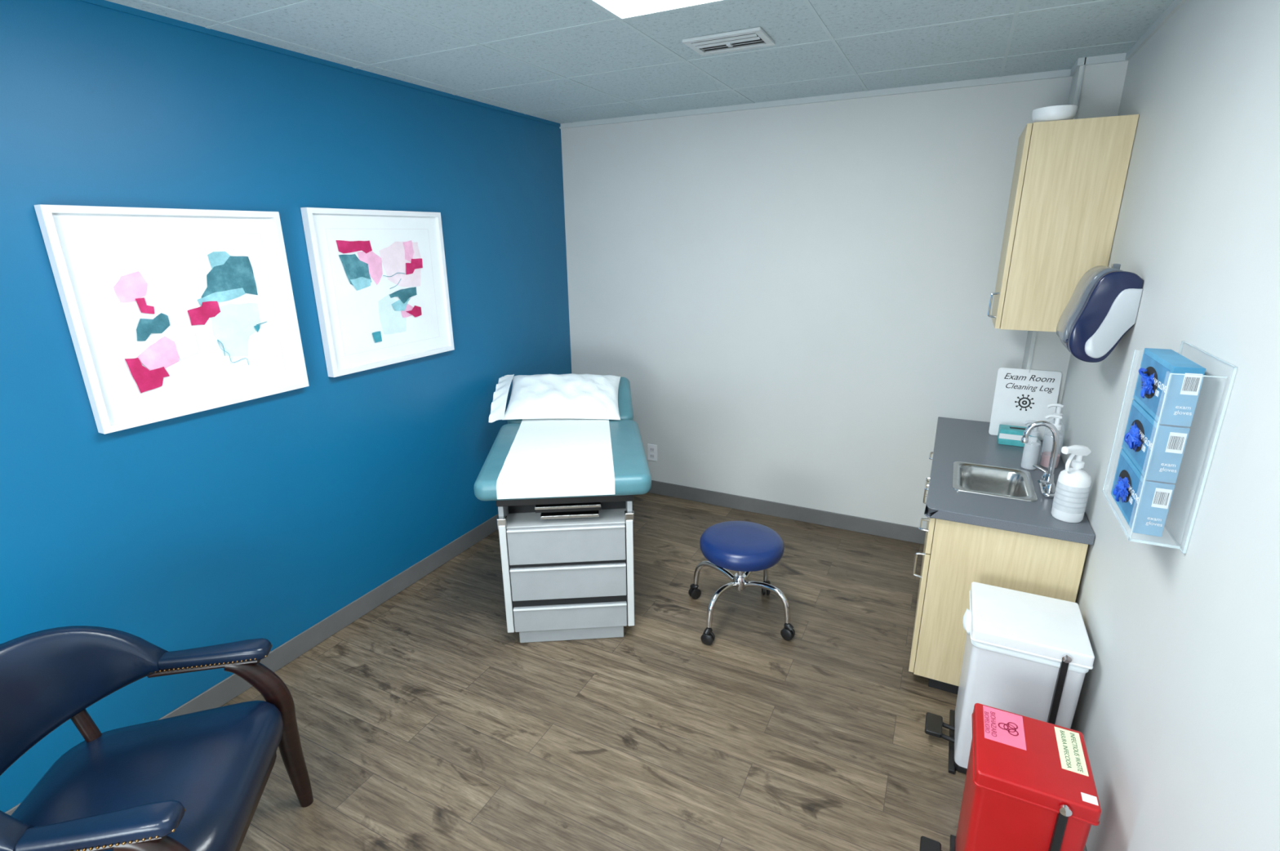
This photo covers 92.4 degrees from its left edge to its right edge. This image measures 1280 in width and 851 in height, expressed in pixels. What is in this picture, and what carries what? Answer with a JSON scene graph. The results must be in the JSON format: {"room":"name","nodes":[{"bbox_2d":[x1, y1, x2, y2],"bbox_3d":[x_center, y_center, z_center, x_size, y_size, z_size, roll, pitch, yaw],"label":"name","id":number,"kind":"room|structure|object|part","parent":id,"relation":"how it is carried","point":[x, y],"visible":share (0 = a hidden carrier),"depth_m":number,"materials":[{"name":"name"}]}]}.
{"room":"examination room","nodes":[
{"label":"examination room","id":0,"kind":"room"},
{"bbox_2d":[0,0,571,812],"bbox_3d":[-1.691,-0.080,2.117,0.100,2.440,5.338,8,19,26],"label":"wall","id":1,"kind":"structure","parent":0,"point":[267,517],"depth_m":2.31,"materials":[{"name":"blue paint"}]},
{"bbox_2d":[33,204,309,434],"bbox_3d":[-1.552,-0.397,2.150,0.038,0.684,0.712,8,19,26],"label":"framed art","id":2,"kind":"object","parent":1,"relation":"attached to","point":[170,313],"visible":1,"depth_m":2.08,"materials":[{"name":"paper"}]},
{"bbox_2d":[4,513,498,815],"bbox_3d":[-1.629,1.044,2.438,0.009,0.100,5.138,8,19,26],"label":"baseboard","id":3,"kind":"structure","parent":1,"relation":"attached to","point":[233,686],"depth_m":2.85,"materials":[{"name":"plastic"}]},
{"bbox_2d":[78,0,560,126],"bbox_3d":[-1.659,-1.229,1.731,0.008,0.018,5.124,8,19,26],"label":"trim","id":4,"kind":"structure","parent":1,"relation":"attached to","point":[104,3],"depth_m":2.32,"materials":[{"name":"blue paint"}]},
{"bbox_2d":[300,207,454,377],"bbox_3d":[-1.174,-0.638,2.864,0.038,0.692,0.735,8,19,26],"label":"framed art","id":5,"kind":"object","parent":1,"relation":"attached to","point":[380,277],"visible":1,"depth_m":2.80,"materials":[{"name":"paper"}]},
{"bbox_2d":[220,492,966,850],"bbox_3d":[-0.333,1.317,1.843,3.105,0.100,5.338,8,19,26],"label":"floor","id":6,"kind":"structure","parent":0,"point":[424,723],"depth_m":2.34,"materials":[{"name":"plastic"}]},
{"bbox_2d":[0,625,313,850],"bbox_3d":[-1.315,0.958,1.549,0.646,0.792,0.645,-5,18,-13],"label":"armchair","id":7,"kind":"object","parent":6,"relation":"on","point":[196,780],"visible":1,"depth_m":1.58,"materials":[{"name":"blue leather"}]},
{"bbox_3d":[-1.464,0.721,1.440,0.345,0.272,0.626,-5,18,-13],"label":"backrest","id":8,"kind":"part","parent":7,"relation":"part of","materials":[{"name":"blue leather"}]},
{"bbox_3d":[-1.509,0.855,1.689,0.080,0.188,0.040,2,17,7],"label":"post","id":9,"kind":"part","parent":7,"relation":"part of","materials":[{"name":"brown wood"}]},
{"bbox_3d":[-1.132,0.858,1.259,0.280,0.031,0.040,-5,18,-13],"label":"arm rail","id":10,"kind":"part","parent":7,"relation":"part of","materials":[{"name":"brown wood"}]},
{"bbox_2d":[10,700,283,850],"bbox_3d":[-1.269,0.948,1.558,0.540,0.125,0.574,-5,18,-13],"label":"seat cushion","id":11,"kind":"object","parent":7,"relation":"on","point":[215,762],"depth_m":1.57,"materials":[{"name":"blue leather"}]},
{"bbox_3d":[-1.008,1.115,1.364,0.153,0.584,0.059,-5,18,-13],"label":"leg","id":12,"kind":"part","parent":7,"relation":"part of","materials":[{"name":"brown wood"}]},
{"bbox_3d":[-1.264,0.697,1.788,0.280,0.031,0.040,-5,18,-13],"label":"arm rail","id":13,"kind":"part","parent":7,"relation":"part of","materials":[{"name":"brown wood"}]},
{"bbox_3d":[-1.268,1.031,1.583,0.497,0.051,0.526,-5,18,-13],"label":"seat frame","id":14,"kind":"part","parent":7,"relation":"part of","materials":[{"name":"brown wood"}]},
{"bbox_3d":[-1.141,0.952,1.900,0.153,0.584,0.059,-5,18,-13],"label":"leg","id":15,"kind":"part","parent":7,"relation":"part of","materials":[{"name":"brown wood"}]},
{"bbox_2d":[473,376,651,642],"bbox_3d":[-0.364,0.344,3.235,0.745,0.940,1.292,-2,17,-4],"label":"exam table","id":16,"kind":"object","parent":6,"relation":"on","point":[563,490],"visible":0.92,"depth_m":2.68,"materials":[{"name":"grey metal"}]},
{"bbox_3d":[-0.625,0.245,3.062,0.022,0.093,0.970,-2,17,-4],"label":"rail","id":17,"kind":"part","parent":16,"relation":"part of","materials":[{"name":"silver metal"}]},
{"bbox_3d":[-0.579,0.670,2.669,0.030,0.525,0.024,-2,17,-4],"label":"post","id":18,"kind":"part","parent":16,"relation":"part of","materials":[{"name":"metal"}]},
{"bbox_2d":[488,373,620,422],"bbox_3d":[-0.466,-0.175,3.477,0.712,0.203,0.404,-1,17,-1],"label":"pillow","id":19,"kind":"object","parent":16,"relation":"on","point":[571,395],"visible":1,"depth_m":3.38,"materials":[{"name":"white fabric"}]},
{"bbox_2d":[473,419,651,500],"bbox_3d":[-0.351,0.142,2.958,0.745,0.090,0.870,-2,17,-4],"label":"seat cushion","id":20,"kind":"object","parent":16,"relation":"on","point":[527,460],"depth_m":2.72,"materials":[{"name":"teal plastic"}]},
{"bbox_3d":[-0.357,0.160,3.110,0.580,0.035,1.070,-2,17,-4],"label":"under frame","id":21,"kind":"part","parent":16,"relation":"part of","materials":[{"name":"black plastic"}]},
{"bbox_3d":[-0.312,0.439,2.601,0.500,0.008,0.011,-2,17,-4],"label":"drawer pull","id":22,"kind":"part","parent":16,"relation":"part of","materials":[{"name":"metal"}]},
{"bbox_3d":[-0.312,0.509,2.635,0.500,0.167,0.026,-2,17,-4],"label":"drawer","id":23,"kind":"part","parent":16,"relation":"part of","materials":[{"name":"grey metal"}]},
{"bbox_2d":[534,502,600,512],"bbox_3d":[-0.312,0.331,2.694,0.280,0.027,0.170,-2,17,-4],"label":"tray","id":24,"kind":"object","parent":16,"relation":"on","point":[557,507],"depth_m":2.61,"materials":[{"name":"silver metal"}]},
{"bbox_3d":[-0.310,0.617,2.656,0.500,0.008,0.011,-2,17,-4],"label":"drawer pull","id":25,"kind":"part","parent":16,"relation":"part of","materials":[{"name":"metal"}]},
{"bbox_3d":[-0.310,0.683,2.689,0.500,0.157,0.026,-2,17,-4],"label":"drawer","id":26,"kind":"part","parent":16,"relation":"part of","materials":[{"name":"grey metal"}]},
{"bbox_3d":[-0.307,0.367,2.708,0.250,0.015,0.165,-2,17,-4],"label":"footrest plate","id":27,"kind":"part","parent":16,"relation":"part of","materials":[{"name":"metal"}]},
{"bbox_3d":[-0.308,0.804,2.713,0.500,0.008,0.011,-2,17,-4],"label":"drawer pull","id":28,"kind":"part","parent":16,"relation":"part of","materials":[{"name":"metal"}]},
{"bbox_3d":[-0.308,0.852,2.741,0.500,0.120,0.026,-2,17,-4],"label":"drawer","id":29,"kind":"part","parent":16,"relation":"part of","materials":[{"name":"grey metal"}]},
{"bbox_2d":[506,376,633,423],"bbox_3d":[-0.398,-0.131,3.553,0.700,0.220,0.402,-2,17,-4],"label":"backrest cushion","id":30,"kind":"object","parent":16,"relation":"on","point":[624,399],"depth_m":3.47,"materials":[{"name":"teal plastic"}]},
{"bbox_3d":[-0.081,0.227,3.100,0.022,0.093,0.970,-2,17,-4],"label":"rail","id":31,"kind":"part","parent":16,"relation":"part of","materials":[{"name":"grey metal"}]},
{"bbox_3d":[-0.043,0.653,2.706,0.030,0.525,0.024,-2,17,-4],"label":"post","id":32,"kind":"part","parent":16,"relation":"part of","materials":[{"name":"metal"}]},
{"bbox_2d":[688,520,795,644],"bbox_3d":[0.469,0.711,2.877,0.428,0.432,0.426,-2,17,-4],"label":"stool","id":33,"kind":"object","parent":6,"relation":"on","point":[740,546],"visible":1,"depth_m":2.75,"materials":[{"name":"leather"}]},
{"bbox_2d":[689,583,698,589],"bbox_3d":[0.273,0.810,3.086,0.043,0.037,0.028,14,22,39],"label":"hood","id":34,"kind":"object","parent":33,"relation":"attached to","point":[693,586],"depth_m":3.07,"materials":[{"name":"black plastic"}]},
{"bbox_2d":[702,626,712,635],"bbox_3d":[0.301,0.918,2.734,0.028,0.037,0.043,14,22,39],"label":"hood","id":35,"kind":"object","parent":33,"relation":"attached to","point":[708,631],"depth_m":2.73,"materials":[{"name":"black plastic"}]},
{"bbox_3d":[0.364,0.738,2.981,0.251,0.151,0.027,14,22,39],"label":"leg","id":36,"kind":"part","parent":33,"relation":"part of","materials":[{"name":"silver metal"}]},
{"bbox_3d":[0.379,0.796,2.793,0.027,0.151,0.251,14,22,39],"label":"leg","id":37,"kind":"part","parent":33,"relation":"part of","materials":[{"name":"silver metal"}]},
{"bbox_3d":[0.468,0.546,2.827,0.384,0.087,0.384,14,22,39],"label":"seat","id":38,"kind":"part","parent":33,"relation":"part of","materials":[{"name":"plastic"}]},
{"bbox_3d":[0.562,0.732,2.995,0.027,0.151,0.251,14,22,39],"label":"leg","id":39,"kind":"part","parent":33,"relation":"part of","materials":[{"name":"silver metal"}]},
{"bbox_3d":[0.577,0.790,2.806,0.251,0.151,0.027,14,22,39],"label":"leg","id":40,"kind":"part","parent":33,"relation":"part of","materials":[{"name":"silver metal"}]},
{"bbox_2d":[783,622,793,631],"bbox_3d":[0.670,0.906,2.759,0.043,0.037,0.028,14,22,39],"label":"hood","id":41,"kind":"object","parent":33,"relation":"attached to","point":[788,626],"depth_m":2.75,"materials":[{"name":"black plastic"}]},
{"bbox_2d":[908,416,1095,694],"bbox_3d":[1.575,0.530,2.830,0.532,0.780,1.314,8,19,26],"label":"base cabinet","id":42,"kind":"object","parent":6,"relation":"on","point":[1007,543],"visible":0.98,"depth_m":2.29,"materials":[{"name":"brown wood"}]},
{"bbox_3d":[1.087,0.544,2.397,0.036,0.110,0.010,8,19,26],"label":"door handle","id":43,"kind":"part","parent":42,"relation":"part of","materials":[{"name":"silver metal"}]},
{"bbox_3d":[1.186,0.685,2.580,0.018,0.530,0.424,8,19,26],"label":"door","id":44,"kind":"part","parent":42,"relation":"part of","materials":[{"name":"brown wood"}]},
{"bbox_3d":[1.378,0.570,2.946,0.018,0.530,0.426,8,19,26],"label":"door","id":45,"kind":"part","parent":42,"relation":"part of","materials":[{"name":"brown wood"}]},
{"bbox_3d":[1.103,0.385,2.386,0.036,0.010,0.110,8,19,26],"label":"drawer handle","id":46,"kind":"part","parent":42,"relation":"part of","materials":[{"name":"silver metal"}]},
{"bbox_3d":[1.425,0.342,3.040,0.036,0.110,0.010,8,19,26],"label":"door handle","id":47,"kind":"part","parent":42,"relation":"part of","materials":[{"name":"silver metal"}]},
{"bbox_3d":[1.295,0.270,2.751,0.036,0.010,0.110,8,19,26],"label":"drawer handle","id":48,"kind":"part","parent":42,"relation":"part of","materials":[{"name":"silver metal"}]},
{"bbox_3d":[1.182,0.357,2.479,0.018,0.149,0.424,8,19,26],"label":"drawer","id":49,"kind":"part","parent":42,"relation":"part of","materials":[{"name":"brown wood"}]},
{"bbox_3d":[1.488,0.155,3.118,0.036,0.010,0.110,8,19,26],"label":"drawer handle","id":50,"kind":"part","parent":42,"relation":"part of","materials":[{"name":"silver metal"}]},
{"bbox_2d":[924,416,1095,545],"bbox_3d":[1.577,0.177,2.717,0.518,0.038,1.314,8,19,26],"label":"countertop","id":51,"kind":"structure","parent":42,"relation":"on","point":[969,441],"depth_m":2.35,"materials":[{"name":"laminate"}]},
{"bbox_2d":[951,461,1037,501],"bbox_3d":[1.438,0.287,2.524,0.290,0.141,0.354,8,19,26],"label":"sink","id":52,"kind":"object","parent":51,"relation":"in","point":[984,479],"visible":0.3,"depth_m":2.62,"materials":[{"name":"metal"}]},
{"bbox_2d":[997,424,1037,446],"bbox_3d":[1.795,0.050,2.924,0.152,0.076,0.091,8,19,26],"label":"box","id":53,"kind":"object","parent":51,"relation":"on","point":[1011,435],"visible":0.62,"depth_m":2.90,"materials":[{"name":"teal cardboard"}]},
{"bbox_2d":[988,367,1062,439],"bbox_3d":[1.867,-0.104,2.983,0.262,0.333,0.047,8,19,26],"label":"sign","id":54,"kind":"object","parent":51,"relation":"on","point":[1020,396],"visible":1,"depth_m":2.98,"materials":[{"name":"white plastic"}]},
{"bbox_2d":[1021,420,1040,469],"bbox_3d":[1.660,0.080,2.603,0.060,0.210,0.070,-10,19,-28],"label":"lotion bottle","id":55,"kind":"object","parent":51,"relation":"on","point":[1031,449],"visible":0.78,"depth_m":2.59,"materials":[{"name":"white plastic"}]},
{"bbox_2d":[1020,420,1059,497],"bbox_3d":[1.548,0.116,2.377,0.141,0.278,0.200,8,19,26],"label":"faucet","id":56,"kind":"object","parent":51,"relation":"on","point":[1046,485],"visible":0.97,"depth_m":2.35,"materials":[{"name":"silver metal"}]},
{"bbox_3d":[1.604,0.175,2.457,0.014,0.024,0.058,-9,19,-26],"label":"handle lever","id":57,"kind":"part","parent":56,"relation":"part of","materials":[{"name":"silver metal"}]},
{"bbox_3d":[1.617,0.203,2.441,0.034,0.042,0.034,8,19,26],"label":"handle stem","id":58,"kind":"part","parent":56,"relation":"part of","materials":[{"name":"silver metal"}]},
{"bbox_3d":[1.534,0.216,2.325,0.058,0.024,0.014,-3,17,-9],"label":"handle lever","id":59,"kind":"part","parent":56,"relation":"part of","materials":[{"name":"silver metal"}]},
{"bbox_3d":[1.590,0.246,2.396,0.050,0.018,0.170,8,19,26],"label":"deck plate","id":60,"kind":"part","parent":56,"relation":"part of","materials":[{"name":"silver metal"}]},
{"bbox_3d":[1.590,0.214,2.386,0.040,0.054,0.040,8,19,26],"label":"spout","id":61,"kind":"part","parent":56,"relation":"part of","materials":[{"name":"silver metal"}]},
{"bbox_3d":[1.562,0.236,2.335,0.034,0.042,0.034,8,19,26],"label":"handle stem","id":62,"kind":"part","parent":56,"relation":"part of","materials":[{"name":"silver metal"}]},
{"bbox_2d":[1040,413,1062,467],"bbox_3d":[1.760,0.065,2.615,0.068,0.230,0.072,-8,19,-22],"label":"hand soap bottle","id":63,"kind":"object","parent":51,"relation":"on","point":[1046,455],"visible":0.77,"depth_m":2.61,"materials":[{"name":"white plastic"}]},
{"bbox_3d":[1.760,-0.017,2.588,0.018,0.032,0.018,8,19,26],"label":"pump stem","id":64,"kind":"part","parent":63,"relation":"part of","materials":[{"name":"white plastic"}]},
{"bbox_2d":[1040,403,1063,456],"bbox_3d":[1.828,0.025,2.706,0.072,0.250,0.072,-6,18,-17],"label":"hand sanitizer bottle","id":65,"kind":"object","parent":51,"relation":"on","point":[1048,437],"visible":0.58,"depth_m":2.70,"materials":[{"name":"white plastic"}]},
{"bbox_3d":[1.827,-0.066,2.678,0.018,0.032,0.018,8,19,26],"label":"pump stem","id":66,"kind":"part","parent":65,"relation":"part of","materials":[{"name":"white plastic"}]},
{"bbox_2d":[1051,444,1091,522],"bbox_3d":[1.496,0.197,2.127,0.120,0.271,0.096,-6,18,-15],"label":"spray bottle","id":67,"kind":"object","parent":51,"relation":"on","point":[1073,487],"visible":1,"depth_m":2.11,"materials":[{"name":"white plastic"}]},
{"bbox_3d":[1.506,0.109,2.104,0.018,0.032,0.018,-6,18,-15],"label":"pump stem","id":68,"kind":"part","parent":67,"relation":"part of","materials":[{"name":"white plastic"}]},
{"bbox_2d":[924,582,1094,773],"bbox_3d":[1.212,0.879,2.071,0.400,0.568,0.326,8,19,26],"label":"step trash can","id":69,"kind":"object","parent":6,"relation":"on","point":[1025,654],"visible":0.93,"depth_m":1.92,"materials":[{"name":"white plastic"}]},
{"bbox_3d":[1.091,1.106,2.178,0.079,0.030,0.016,8,19,26],"label":"pedal arm","id":70,"kind":"part","parent":69,"relation":"part of","materials":[{"name":"black plastic"}]},
{"bbox_3d":[1.118,1.090,2.229,0.079,0.030,0.016,8,19,26],"label":"pedal arm","id":71,"kind":"part","parent":69,"relation":"part of","materials":[{"name":"black plastic"}]},
{"bbox_3d":[1.247,0.630,1.982,0.315,0.040,0.310,8,19,26],"label":"lid","id":72,"kind":"part","parent":69,"relation":"part of","materials":[{"name":"white plastic"}]},
{"bbox_2d":[919,702,1101,850],"bbox_3d":[0.950,1.053,1.629,0.336,0.501,0.278,8,19,26],"label":"waste bin","id":73,"kind":"object","parent":6,"relation":"on","point":[1029,785],"visible":1,"depth_m":1.50,"materials":[{"name":"red plastic"}]},
{"bbox_3d":[0.986,0.837,1.550,0.251,0.040,0.262,8,19,26],"label":"lid","id":74,"kind":"part","parent":73,"relation":"part of","materials":[{"name":"red plastic"}]},
{"bbox_2d":[106,0,1173,123],"bbox_3d":[-0.362,-1.110,1.095,3.105,0.100,5.338,8,19,26],"label":"ceiling","id":75,"kind":"structure","parent":0,"point":[362,31],"depth_m":2.29,"materials":[{"name":"tile"}]},
{"bbox_2d":[134,0,1137,122],"bbox_3d":[-0.361,-1.066,1.108,2.905,0.012,5.138,8,19,26],"label":"grid","id":76,"kind":"object","parent":75,"relation":"attached to","point":[1018,4],"depth_m":2.36,"materials":[{"name":"white metal"}]},
{"bbox_2d":[586,0,732,21],"bbox_3d":[-0.073,-1.152,1.412,0.568,0.012,1.158,8,19,26],"label":"housing","id":77,"kind":"object","parent":75,"relation":"attached to","point":[596,3],"visible":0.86,"depth_m":1.93,"materials":[{"name":"metal"}]},
{"bbox_2d":[595,0,709,16],"bbox_3d":[-0.073,-1.154,1.411,0.530,0.006,1.120,8,19,26],"label":"diffuser","id":78,"kind":"object","parent":77,"relation":"attached to","point":[622,7],"visible":1,"depth_m":1.90,"materials":[{"name":"white plastic"}]},
{"bbox_2d":[682,26,775,55],"bbox_3d":[0.332,-1.422,2.284,0.295,0.018,0.205,8,19,26],"label":"ceiling vent","id":79,"kind":"object","parent":75,"relation":"in","point":[751,37],"depth_m":2.26,"materials":[{"name":"white metal"}]},
{"bbox_2d":[560,75,1072,528],"bbox_3d":[0.871,-0.592,3.681,3.005,2.440,0.100,8,19,26],"label":"wall","id":80,"kind":"structure","parent":0,"point":[791,301],"depth_m":3.56,"materials":[{"name":"grey paint"}]},
{"bbox_2d":[647,444,657,461],"bbox_3d":[0.086,0.189,4.274,0.074,0.120,0.009,8,19,26],"label":"electrical outlet","id":81,"kind":"object","parent":80,"relation":"attached to","point":[651,448],"visible":1,"depth_m":4.27,"materials":[{"name":"white plastic"}]},
{"bbox_2d":[649,453,654,457],"bbox_3d":[0.086,0.213,4.280,0.034,0.032,0.004,8,19,26],"label":"receptacle","id":82,"kind":"object","parent":81,"relation":"attached to","point":[651,455],"depth_m":4.28,"materials":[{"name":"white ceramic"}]},
{"bbox_2d":[648,480,925,544],"bbox_3d":[0.604,0.505,4.102,2.415,0.100,0.009,8,19,26],"label":"baseboard","id":83,"kind":"structure","parent":80,"relation":"attached to","point":[872,526],"depth_m":3.92,"materials":[{"name":"plastic"}]},
{"bbox_2d":[559,0,1186,128],"bbox_3d":[0.298,-1.443,2.367,2.905,0.028,2.198,8,19,26],"label":"trim","id":84,"kind":"structure","parent":80,"relation":"attached to","point":[1175,5],"depth_m":3.01,"materials":[{"name":"paint"}]},
{"bbox_2d":[1021,60,1128,423],"bbox_3d":[1.979,-0.764,2.868,0.165,1.658,0.202,8,19,26],"label":"wall","id":85,"kind":"structure","parent":0,"point":[1102,84],"depth_m":2.60,"materials":[{"name":"grey paint"}]},
{"bbox_2d":[1029,62,1084,373],"bbox_3d":[1.869,-0.744,2.806,0.004,1.658,0.012,8,19,26],"label":"trim","id":86,"kind":"structure","parent":85,"relation":"attached to","point":[1084,62],"depth_m":2.61,"materials":[{"name":"paint"}]},
{"bbox_2d":[1057,0,1279,850],"bbox_3d":[0.995,0.287,0.821,0.100,2.440,5.138,8,19,26],"label":"wall","id":87,"kind":"structure","parent":0,"point":[1198,221],"depth_m":1.52,"materials":[{"name":"grey paint"}]},
{"bbox_2d":[987,114,1138,331],"bbox_3d":[1.733,-0.825,2.595,0.380,0.795,0.414,8,19,26],"label":"upper cabinet","id":88,"kind":"object","parent":87,"relation":"attached to","point":[1069,175],"visible":0.94,"depth_m":2.40,"materials":[{"name":"brown wood"}]},
{"bbox_3d":[1.509,-0.514,2.622,0.034,0.110,0.010,8,19,26],"label":"handle","id":89,"kind":"part","parent":88,"relation":"part of","materials":[{"name":"silver metal"}]},
{"bbox_3d":[1.601,-0.843,2.659,0.018,0.791,0.410,8,19,26],"label":"door","id":90,"kind":"part","parent":88,"relation":"part of","materials":[{"name":"brown wood"}]},
{"bbox_2d":[1031,104,1078,122],"bbox_3d":[1.612,-1.205,2.392,0.148,0.052,0.148,8,19,26],"label":"bowl","id":91,"kind":"object","parent":88,"relation":"on","point":[1064,112],"visible":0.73,"depth_m":2.34,"materials":[{"name":"ceramic"}]},
{"bbox_2d":[1056,263,1143,362],"bbox_3d":[1.531,-0.384,2.061,0.174,0.310,0.246,8,19,26],"label":"soap dispenser","id":92,"kind":"object","parent":87,"relation":"attached to","point":[1103,306],"visible":1,"depth_m":1.97,"materials":[{"name":"blue plastic"}]},
{"bbox_2d":[1059,337,1070,351],"bbox_3d":[1.534,-0.281,2.108,0.147,0.083,0.180,8,19,26],"label":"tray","id":93,"kind":"object","parent":92,"relation":"on","point":[1064,340],"depth_m":2.07,"materials":[{"name":"clear plastic"}]},
{"bbox_3d":[1.508,-0.325,1.963,0.118,0.223,0.026,8,19,26],"label":"panel","id":94,"kind":"part","parent":92,"relation":"part of","materials":[{"name":"grey plastic"}]},
{"bbox_2d":[1102,340,1237,553],"bbox_3d":[1.220,0.030,1.444,0.096,0.414,0.344,8,19,26],"label":"holder","id":95,"kind":"object","parent":87,"relation":"attached to","point":[1235,368],"visible":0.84,"depth_m":1.33,"materials":[{"name":"clear plastic"}]},
{"bbox_2d":[1111,448,1174,536],"bbox_3d":[1.208,0.155,1.496,0.071,0.128,0.249,8,19,26],"label":"glove box","id":96,"kind":"object","parent":95,"relation":"in","point":[1156,495],"depth_m":1.41,"materials":[{"name":"blue cardboard"}]},
{"bbox_2d":[1121,399,1190,483],"bbox_3d":[1.207,0.030,1.457,0.070,0.128,0.249,8,19,26],"label":"glove box","id":97,"kind":"object","parent":95,"relation":"in","point":[1170,442],"depth_m":1.37,"materials":[{"name":"blue cardboard"}]},
{"bbox_2d":[1133,347,1205,426],"bbox_3d":[1.204,-0.095,1.419,0.072,0.128,0.249,8,19,26],"label":"glove box","id":98,"kind":"object","parent":95,"relation":"in","point":[1183,392],"depth_m":1.33,"materials":[{"name":"blue cardboard"}]},
{"bbox_2d":[1127,336,1279,850],"bbox_3d":[0.446,0.578,-0.100,0.018,2.440,2.920,8,19,26],"label":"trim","id":99,"kind":"structure","parent":87,"relation":"attached to","point":[1213,784],"depth_m":1.05,"materials":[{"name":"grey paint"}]}
]}

